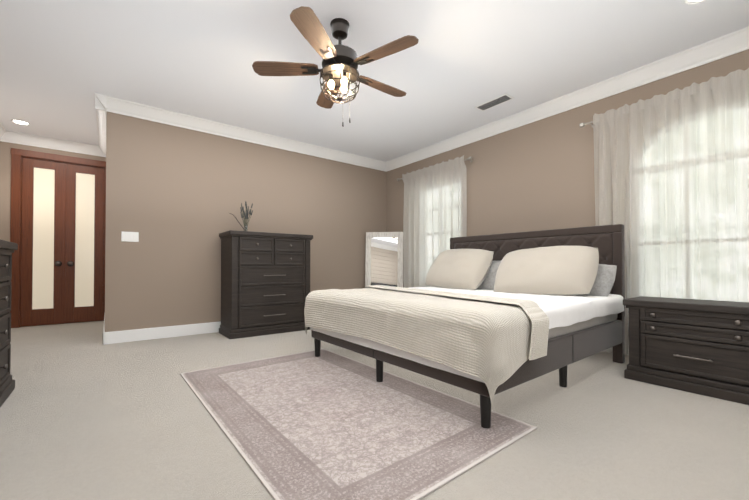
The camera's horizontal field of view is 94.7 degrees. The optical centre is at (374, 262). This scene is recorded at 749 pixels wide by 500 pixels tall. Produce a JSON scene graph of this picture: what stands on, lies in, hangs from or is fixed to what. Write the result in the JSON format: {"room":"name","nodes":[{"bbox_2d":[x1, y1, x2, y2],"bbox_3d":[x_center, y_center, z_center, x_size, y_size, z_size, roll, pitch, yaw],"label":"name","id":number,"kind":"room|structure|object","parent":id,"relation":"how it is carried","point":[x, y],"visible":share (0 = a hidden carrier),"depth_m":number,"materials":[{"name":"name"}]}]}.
{"room":"bedroom","nodes":[
{"label":"bedroom","id":0,"kind":"room"},
{"bbox_2d":[0,141,105,267],"bbox_3d":[-4.947,-0.451,5.271,1.350,2.810,0.120,0,-1,-38],"label":"wall","id":1,"kind":"structure","parent":0,"point":[5,180],"depth_m":4.96,"materials":[{"name":"beige paint"}]},
{"bbox_2d":[0,122,7,141],"bbox_3d":[-2.888,-1.825,1.791,0.108,0.140,7.934,0,-1,-38],"label":"crown molding","id":2,"kind":"structure","parent":1,"relation":"attached to","point":[3,132],"depth_m":4.88,"materials":[{"name":"white wood"}]},
{"bbox_2d":[20,158,63,326],"bbox_3d":[-4.965,-0.293,5.177,0.472,2.476,0.109,0,-1,-38],"label":"door","id":3,"kind":"structure","parent":1,"relation":"in","point":[42,235],"depth_m":5.19,"materials":[{"name":"brown wood"}]},
{"bbox_2d":[8,131,99,155],"bbox_3d":[-4.833,-1.787,5.231,0.990,0.140,0.105,0,-1,-38],"label":"crown molding","id":4,"kind":"structure","parent":1,"relation":"attached to","point":[13,137],"depth_m":5.20,"materials":[{"name":"white wood"}]},
{"bbox_2d":[10,148,105,327],"bbox_3d":[-4.839,-0.343,5.338,1.092,2.595,0.144,0,-1,-38],"label":"door frame","id":5,"kind":"structure","parent":1,"relation":"attached to","point":[17,155],"depth_m":5.01,"materials":[{"name":"brown wood"}]},
{"bbox_2d":[63,163,103,323],"bbox_3d":[-4.595,-0.290,5.462,0.488,2.476,0.109,0,-1,-38],"label":"door","id":6,"kind":"structure","parent":1,"relation":"in","point":[83,255],"depth_m":5.48,"materials":[{"name":"brown wood"}]},
{"bbox_2d":[96,110,106,156],"bbox_3d":[-3.773,-1.792,4.783,0.106,0.140,2.113,0,-1,-38],"label":"crown molding","id":7,"kind":"structure","parent":1,"relation":"attached to","point":[101,117],"depth_m":4.73,"materials":[{"name":"white wood"}]},
{"bbox_2d":[95,93,383,170],"bbox_3d":[-1.482,-1.788,5.126,4.152,0.140,0.105,0,-1,-38],"label":"crown molding","id":8,"kind":"structure","parent":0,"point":[102,102],"depth_m":4.66,"materials":[{"name":"white wood"}]},
{"bbox_2d":[105,111,386,331],"bbox_3d":[-1.461,-0.451,5.270,4.170,2.810,0.120,0,-1,-38],"label":"wall","id":9,"kind":"structure","parent":0,"point":[175,196],"depth_m":4.56,"materials":[{"name":"beige paint"}]},
{"bbox_2d":[121,231,138,241],"bbox_3d":[-2.890,-0.299,4.084,0.166,0.116,0.010,0,-1,-38],"label":"switch plate","id":10,"kind":"object","parent":9,"relation":"attached to","point":[130,236],"visible":1,"depth_m":4.08,"materials":[{"name":"white plastic"}]},
{"bbox_2d":[103,322,220,344],"bbox_3d":[-1.438,0.883,5.188,4.156,0.140,0.016,0,-1,-38],"label":"baseboard","id":11,"kind":"structure","parent":9,"relation":"attached to","point":[114,337],"depth_m":4.24,"materials":[{"name":"white wood"}]},
{"bbox_2d":[0,321,748,499],"bbox_3d":[-0.759,0.983,3.403,5.720,0.100,8.170,0,-1,-38],"label":"floor","id":12,"kind":"structure","parent":0,"point":[86,413],"depth_m":1.87,"materials":[{"name":"carpet"}]},
{"bbox_2d":[0,239,17,406],"bbox_3d":[-2.346,0.384,1.699,0.598,1.060,1.660,0,-1,-38],"label":"dresser","id":13,"kind":"object","parent":12,"relation":"on","point":[7,382],"visible":1,"depth_m":2.33,"materials":[{"name":"brown wood"}]},
{"bbox_2d":[219,230,312,338],"bbox_3d":[-1.470,0.283,4.742,1.130,1.330,0.542,0,-1,-38],"label":"chest","id":14,"kind":"object","parent":12,"relation":"on","point":[265,283],"visible":0.98,"depth_m":4.49,"materials":[{"name":"brown wood"}]},
{"bbox_2d":[229,201,252,230],"bbox_3d":[-1.762,-0.597,4.554,0.297,0.426,0.105,0,-1,-38],"label":"plant","id":15,"kind":"object","parent":14,"relation":"on","point":[248,212],"visible":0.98,"depth_m":4.57,"materials":[{"name":"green plant"}]},
{"bbox_2d":[180,349,536,499],"bbox_3d":[-0.354,0.917,2.371,1.360,0.010,2.300,1,-1,-39],"label":"rug","id":16,"kind":"object","parent":12,"relation":"on","point":[324,425],"visible":0.94,"depth_m":1.89,"materials":[{"name":"beige fabric"}]},
{"bbox_2d":[365,232,402,286],"bbox_3d":[0.168,0.217,6.034,0.660,1.497,0.170,0,-1,7],"label":"mirror","id":17,"kind":"object","parent":12,"relation":"on","point":[384,260],"visible":0.48,"depth_m":6.05,"materials":[{"name":"white wood"}]},
{"bbox_2d":[304,224,624,427],"bbox_3d":[0.822,0.292,3.281,2.261,1.280,2.192,1,-1,-38],"label":"bed","id":18,"kind":"object","parent":12,"relation":"on","point":[487,318],"visible":1,"depth_m":2.67,"materials":[{"name":"fabric"}]},
{"bbox_2d":[623,296,748,404],"bbox_3d":[2.407,0.609,2.559,0.462,0.630,0.830,0,-1,-38],"label":"nightstand","id":19,"kind":"object","parent":12,"relation":"on","point":[698,346],"visible":1,"depth_m":2.45,"materials":[{"name":"brown wood"}]},
{"bbox_2d":[0,0,748,161],"bbox_3d":[-0.759,-1.927,3.435,5.720,0.100,8.170,0,-1,-38],"label":"ceiling","id":20,"kind":"structure","parent":0,"point":[62,62],"depth_m":3.17,"materials":[{"name":"white paint"}]},
{"bbox_2d":[11,119,29,125],"bbox_3d":[-4.712,-1.858,4.597,0.180,0.012,0.180,0,-1,-38],"label":"recessed light","id":21,"kind":"object","parent":20,"relation":"in","point":[20,122],"visible":0.96,"depth_m":4.60,"materials":[{"name":"white"}]},
{"bbox_2d":[252,6,418,126],"bbox_3d":[-0.231,-1.462,2.770,1.249,0.845,1.312,0,-1,-38],"label":"fan","id":22,"kind":"object","parent":20,"relation":"hanging from","point":[340,62],"visible":1,"depth_m":2.65,"materials":[{"name":"brown wood"}]},
{"bbox_2d":[474,93,513,110],"bbox_3d":[1.398,-1.864,4.043,0.170,0.013,0.420,0,-1,-38],"label":"ceiling vent","id":23,"kind":"object","parent":20,"relation":"in","point":[498,100],"visible":1,"depth_m":4.02,"materials":[{"name":"white metal"}]},
{"bbox_2d":[685,0,704,4],"bbox_3d":[2.302,-1.882,2.429,0.180,0.012,0.180,0,-1,-38],"label":"recessed light","id":24,"kind":"object","parent":20,"relation":"in","point":[690,2],"visible":0.94,"depth_m":2.50,"materials":[{"name":"white"}]},
{"bbox_2d":[387,49,748,287],"bbox_3d":[2.077,-0.463,4.261,0.200,2.810,6.040,0,-1,-38],"label":"wall","id":25,"kind":"structure","parent":0,"point":[538,175],"depth_m":4.20,"materials":[{"name":"beige paint"}]},
{"bbox_2d":[397,155,472,287],"bbox_3d":[0.905,-0.292,5.464,0.185,2.465,1.568,0,-1,-38],"label":"curtain","id":26,"kind":"object","parent":25,"relation":"hanging from","point":[435,210],"visible":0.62,"depth_m":5.46,"materials":[{"name":"white fabric"}]},
{"bbox_2d":[384,26,748,171],"bbox_3d":[1.957,-1.799,4.184,0.107,0.140,5.803,0,-1,-38],"label":"crown molding","id":27,"kind":"structure","parent":25,"relation":"attached to","point":[732,43],"depth_m":3.62,"materials":[{"name":"white wood"}]},
{"bbox_2d":[579,68,748,354],"bbox_3d":[2.887,-0.321,2.883,0.198,2.466,2.138,0,-1,-38],"label":"curtain","id":28,"kind":"object","parent":25,"relation":"hanging from","point":[671,172],"visible":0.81,"depth_m":3.04,"materials":[{"name":"white fabric"}]}
]}

